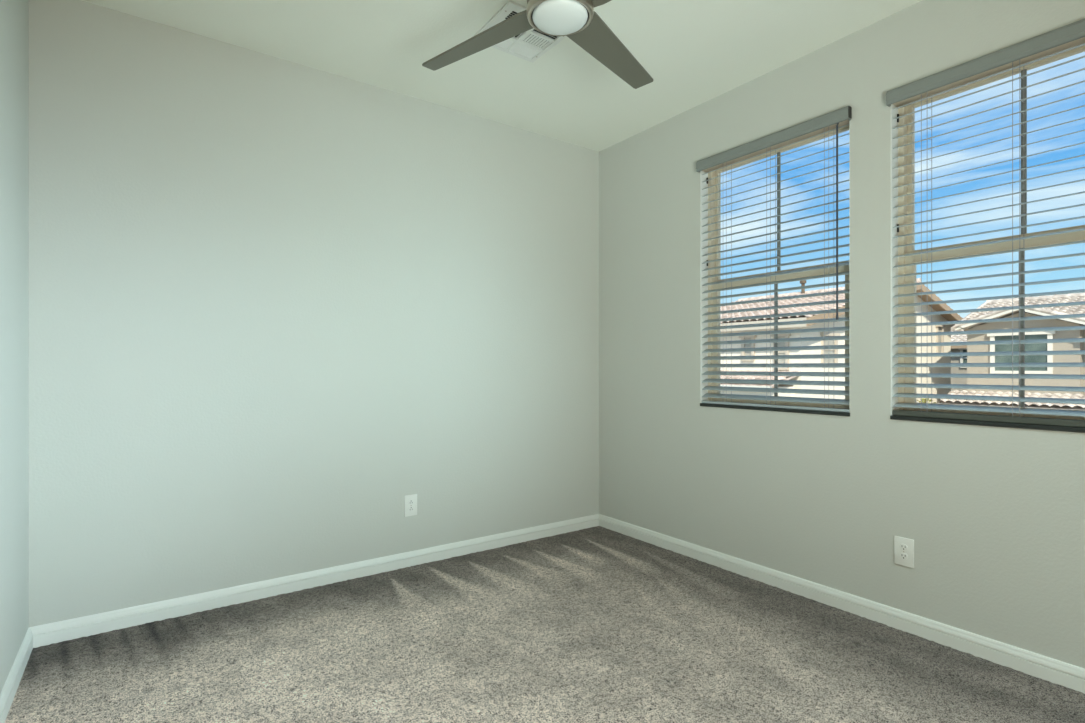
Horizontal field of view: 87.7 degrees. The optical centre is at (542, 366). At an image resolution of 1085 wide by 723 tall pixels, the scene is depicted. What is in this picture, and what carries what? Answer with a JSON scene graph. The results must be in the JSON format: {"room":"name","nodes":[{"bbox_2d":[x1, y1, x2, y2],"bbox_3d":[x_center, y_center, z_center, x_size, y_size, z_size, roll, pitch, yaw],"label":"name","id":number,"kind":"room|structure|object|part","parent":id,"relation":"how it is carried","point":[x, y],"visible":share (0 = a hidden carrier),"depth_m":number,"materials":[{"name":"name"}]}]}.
{"room":"empty bedroom","nodes":[
{"label":"empty bedroom","id":0,"kind":"room"},
{"bbox_2d":[0,0,28,693],"bbox_3d":[-0.778,-0.210,0.319,0.150,3.040,4.850,0,0,-35],"label":"wall","id":1,"kind":"structure","parent":0,"point":[14,14],"depth_m":2.04,"materials":[{"name":"paint"}]},
{"bbox_2d":[0,628,32,722],"bbox_3d":[-0.754,1.123,0.428,0.015,0.093,4.700,0,0,-35],"label":"baseboard","id":2,"kind":"structure","parent":1,"relation":"attached to","point":[11,685],"depth_m":2.02,"materials":[{"name":"white wood"}]},
{"bbox_2d":[29,0,598,626],"bbox_3d":[-0.898,-0.210,3.303,3.420,3.040,0.150,0,0,-35],"label":"wall","id":3,"kind":"structure","parent":0,"point":[276,304],"depth_m":2.87,"materials":[{"name":"paint"}]},
{"bbox_2d":[29,514,598,647],"bbox_3d":[-0.850,1.123,3.236,3.120,0.093,0.015,0,0,-35],"label":"baseboard","id":4,"kind":"structure","parent":3,"relation":"attached to","point":[55,632],"depth_m":2.88,"materials":[{"name":"white wood"}]},
{"bbox_2d":[404,494,416,516],"bbox_3d":[-0.768,0.808,3.299,0.078,0.123,0.009,0,0,-35],"label":"wall outlet","id":5,"kind":"object","parent":3,"relation":"attached to","point":[410,501],"visible":1,"depth_m":3.29,"materials":[{"name":"plastic"}]},
{"bbox_2d":[82,0,921,151],"bbox_3d":[0.510,-1.655,1.329,3.120,0.150,4.700,0,0,-35],"label":"ceiling","id":6,"kind":"structure","parent":0,"point":[694,52],"depth_m":2.77,"materials":[{"name":"paint"}]},
{"bbox_2d":[474,0,566,62],"bbox_3d":[-0.096,-1.573,2.671,0.357,0.014,0.341,0,0,-35],"label":"ceiling vent","id":7,"kind":"object","parent":6,"relation":"in","point":[530,45],"visible":0.57,"depth_m":2.72,"materials":[{"name":"metal"}]},
{"bbox_2d":[422,0,652,88],"bbox_3d":[0.058,-1.364,1.906,0.985,0.430,1.000,0,0,-7],"label":"ceiling fan","id":8,"kind":"object","parent":6,"relation":"hanging from","point":[577,20],"visible":1,"depth_m":2.06,"materials":[{"name":"silver metal"}]},
{"bbox_3d":[-0.245,-1.218,2.117,0.583,0.037,0.130,0,0,35],"label":"blade","id":9,"kind":"part","parent":8,"relation":"part of","materials":[{"name":"grey wood"}]},
{"bbox_3d":[0.059,-1.183,1.899,0.194,0.006,0.194,0,0,-35],"label":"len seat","id":10,"kind":"part","parent":8,"relation":"part of","materials":[{"name":"white glass"}]},
{"bbox_3d":[0.363,-1.218,1.681,0.583,0.037,0.130,0,0,35],"label":"blade","id":11,"kind":"part","parent":8,"relation":"part of","materials":[{"name":"grey wood"}]},
{"bbox_3d":[0.266,-1.218,2.211,0.130,0.037,0.583,0,0,33],"label":"blade","id":12,"kind":"part","parent":8,"relation":"part of","materials":[{"name":"grey wood"}]},
{"bbox_2d":[5,526,1084,722],"bbox_3d":[0.510,1.163,1.329,3.120,0.011,4.700,0,0,-35],"label":"floor","id":13,"kind":"structure","parent":0,"point":[598,624],"depth_m":2.25,"materials":[{"name":"carpet"}]},
{"bbox_2d":[599,0,1084,668],"bbox_3d":[1.841,-0.210,2.279,0.150,3.040,4.700,0,0,-35],"label":"wall","id":14,"kind":"structure","parent":0,"point":[994,517],"depth_m":2.68,"materials":[{"name":"paint"}]},
{"bbox_2d":[700,120,849,415],"bbox_3d":[1.268,-0.497,3.086,0.166,1.465,0.880,0,0,-35],"label":"window","id":15,"kind":"structure","parent":14,"relation":"in","point":[716,173],"depth_m":3.40,"materials":[{"name":"beige plastic"}]},
{"bbox_2d":[696,105,851,411],"bbox_3d":[1.215,-0.509,3.047,0.089,1.450,0.894,0,0,-35],"label":"blind","id":16,"kind":"object","parent":15,"relation":"attached to","point":[840,117],"visible":0.94,"depth_m":2.99,"materials":[{"name":"plastic"}]},
{"bbox_3d":[1.072,-0.492,3.279,0.051,1.395,0.024,0,0,-35],"label":"ladder cord","id":17,"kind":"part","parent":16,"relation":"part of","materials":[{"name":"white fabric"}]},
{"bbox_3d":[1.235,-0.492,3.051,0.051,1.395,0.024,0,0,-35],"label":"ladder cord","id":18,"kind":"part","parent":16,"relation":"part of","materials":[{"name":"white fabric"}]},
{"bbox_3d":[1.229,0.210,3.058,0.050,0.014,0.870,0,0,-35],"label":"rail","id":19,"kind":"part","parent":16,"relation":"part of","materials":[{"name":"grey plastic"}]},
{"bbox_3d":[1.418,-0.492,2.795,0.051,1.395,0.024,0,0,-35],"label":"ladder cord","id":20,"kind":"part","parent":16,"relation":"part of","materials":[{"name":"white fabric"}]},
{"bbox_3d":[1.232,0.226,3.060,0.078,0.018,0.880,0,0,-35],"label":"sill","id":21,"kind":"part","parent":15,"relation":"part of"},
{"bbox_3d":[1.280,-0.155,3.095,0.028,0.720,0.836,0,0,-35],"label":"sash","id":22,"kind":"part","parent":15,"relation":"part of","materials":[{"name":"glass"}]},
{"bbox_3d":[1.303,-0.844,3.111,0.030,0.721,0.836,0,0,-35],"label":"sash","id":23,"kind":"part","parent":15,"relation":"part of","materials":[{"name":"clear glass"}]},
{"bbox_2d":[599,514,1084,693],"bbox_3d":[1.774,1.123,2.231,0.015,0.093,4.700,0,0,-35],"label":"baseboard","id":24,"kind":"structure","parent":14,"relation":"attached to","point":[1055,671],"depth_m":2.56,"materials":[{"name":"white wood"}]},
{"bbox_2d":[894,536,913,567],"bbox_3d":[1.593,0.814,2.490,0.009,0.123,0.078,0,0,-35],"label":"wall outlet","id":25,"kind":"object","parent":14,"relation":"attached to","point":[903,547],"visible":1,"depth_m":2.49,"materials":[{"name":"plastic"}]},
{"bbox_2d":[899,544,907,550],"bbox_3d":[1.591,0.794,2.488,0.002,0.027,0.033,0,0,-35],"label":"receptacle","id":26,"kind":"object","parent":25,"relation":"attached to","point":[902,547],"depth_m":2.49,"materials":[{"name":"plastic"}]},
{"bbox_2d":[900,553,907,559],"bbox_3d":[1.591,0.834,2.488,0.002,0.027,0.033,0,0,-35],"label":"receptacle","id":27,"kind":"object","parent":25,"relation":"attached to","point":[903,556],"depth_m":2.49,"materials":[{"name":"plastic"}]},
{"bbox_2d":[890,45,1084,432],"bbox_3d":[1.882,-0.497,2.224,0.166,1.465,0.880,0,0,-35],"label":"window","id":28,"kind":"structure","parent":14,"relation":"in","point":[1078,235],"depth_m":2.52,"materials":[{"name":"beige plastic"}]},
{"bbox_2d":[886,18,1084,426],"bbox_3d":[1.829,-0.509,2.186,0.089,1.450,0.894,0,0,-35],"label":"blind","id":29,"kind":"object","parent":28,"relation":"attached to","point":[1043,46],"visible":1,"depth_m":2.23,"materials":[{"name":"plastic"}]},
{"bbox_3d":[1.665,-0.492,2.449,0.051,1.395,0.024,0,0,-35],"label":"ladder cord","id":30,"kind":"part","parent":29,"relation":"part of","materials":[{"name":"white fabric"}]},
{"bbox_3d":[1.843,0.205,2.197,0.050,0.024,0.870,0,0,-35],"label":"rail","id":31,"kind":"part","parent":29,"relation":"part of","materials":[{"name":"grey plastic"}]},
{"bbox_3d":[1.847,-0.492,2.193,0.051,1.395,0.024,0,0,-35],"label":"ladder cord","id":32,"kind":"part","parent":29,"relation":"part of","materials":[{"name":"white fabric"}]},
{"bbox_3d":[1.846,0.226,2.199,0.078,0.018,0.880,0,0,-35],"label":"sill","id":33,"kind":"part","parent":28,"relation":"part of","materials":[{"name":"white paint"}]},
{"bbox_3d":[1.894,-0.155,2.233,0.028,0.720,0.836,0,0,-35],"label":"sash","id":34,"kind":"part","parent":28,"relation":"part of","materials":[{"name":"clear glass"}]},
{"bbox_3d":[1.917,-0.844,2.249,0.030,0.721,0.836,0,0,-35],"label":"sash","id":35,"kind":"part","parent":28,"relation":"part of","materials":[{"name":"clear glass"}]},
{"label":"outside","id":36,"kind":"structure","parent":0,"visible":0},
{"bbox_3d":[34.473,4.510,34.583,89.200,0.300,130.000,0,0,-35],"label":"ground","id":37,"kind":"structure","parent":36,"visible":0},
{"bbox_2d":[721,278,962,402],"bbox_3d":[10.188,0.300,23.041,13.720,8.120,7.823,0,0,-35],"label":"house","id":38,"kind":"structure","parent":37,"relation":"on","point":[925,298],"depth_m":18.47,"materials":[{"name":"beige paint"}]},
{"bbox_3d":[6.789,-0.625,18.626,0.016,0.670,0.270,0,0,-35],"label":"pane","id":39,"kind":"part","parent":38,"relation":"part of","materials":[{"name":"glass"}]},
{"bbox_3d":[7.477,-0.475,17.661,0.016,0.970,0.300,0,0,-35],"label":"pane","id":40,"kind":"part","parent":38,"relation":"part of","materials":[{"name":"glass"}]},
{"bbox_3d":[9.155,-0.565,18.071,0.700,0.850,0.016,0,0,-35],"label":"pane","id":41,"kind":"part","parent":38,"relation":"part of","materials":[{"name":"glass"}]},
{"bbox_3d":[16.217,-1.115,23.109,0.450,1.050,0.016,0,0,-35],"label":"pane","id":42,"kind":"part","parent":38,"relation":"part of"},
{"bbox_2d":[917,398,935,402],"bbox_3d":[14.322,2.697,21.148,0.899,3.326,0.921,0,0,-35],"label":"tree","id":43,"kind":"object","parent":37,"relation":"on","point":[924,400],"visible":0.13,"depth_m":21.04,"materials":[{"name":"green plant"}]},
{"bbox_2d":[951,330,966,390],"bbox_3d":[22.170,1.127,29.615,5.887,6.466,5.400,0,0,-35],"label":"house","id":44,"kind":"structure","parent":37,"relation":"on","point":[954,338],"depth_m":27.75,"materials":[{"name":"grey paint"}]},
{"bbox_2d":[938,292,1084,409],"bbox_3d":[21.155,0.823,17.673,7.952,7.075,12.567,0,0,-35],"label":"house","id":45,"kind":"structure","parent":37,"relation":"on","point":[1074,297],"depth_m":19.63,"materials":[{"name":"grey paint"}]},
{"bbox_3d":[16.659,-0.490,19.684,0.016,1.240,1.450,0,0,-35],"label":"pane","id":46,"kind":"part","parent":45,"relation":"part of","materials":[{"name":"clear glass"}]}
]}

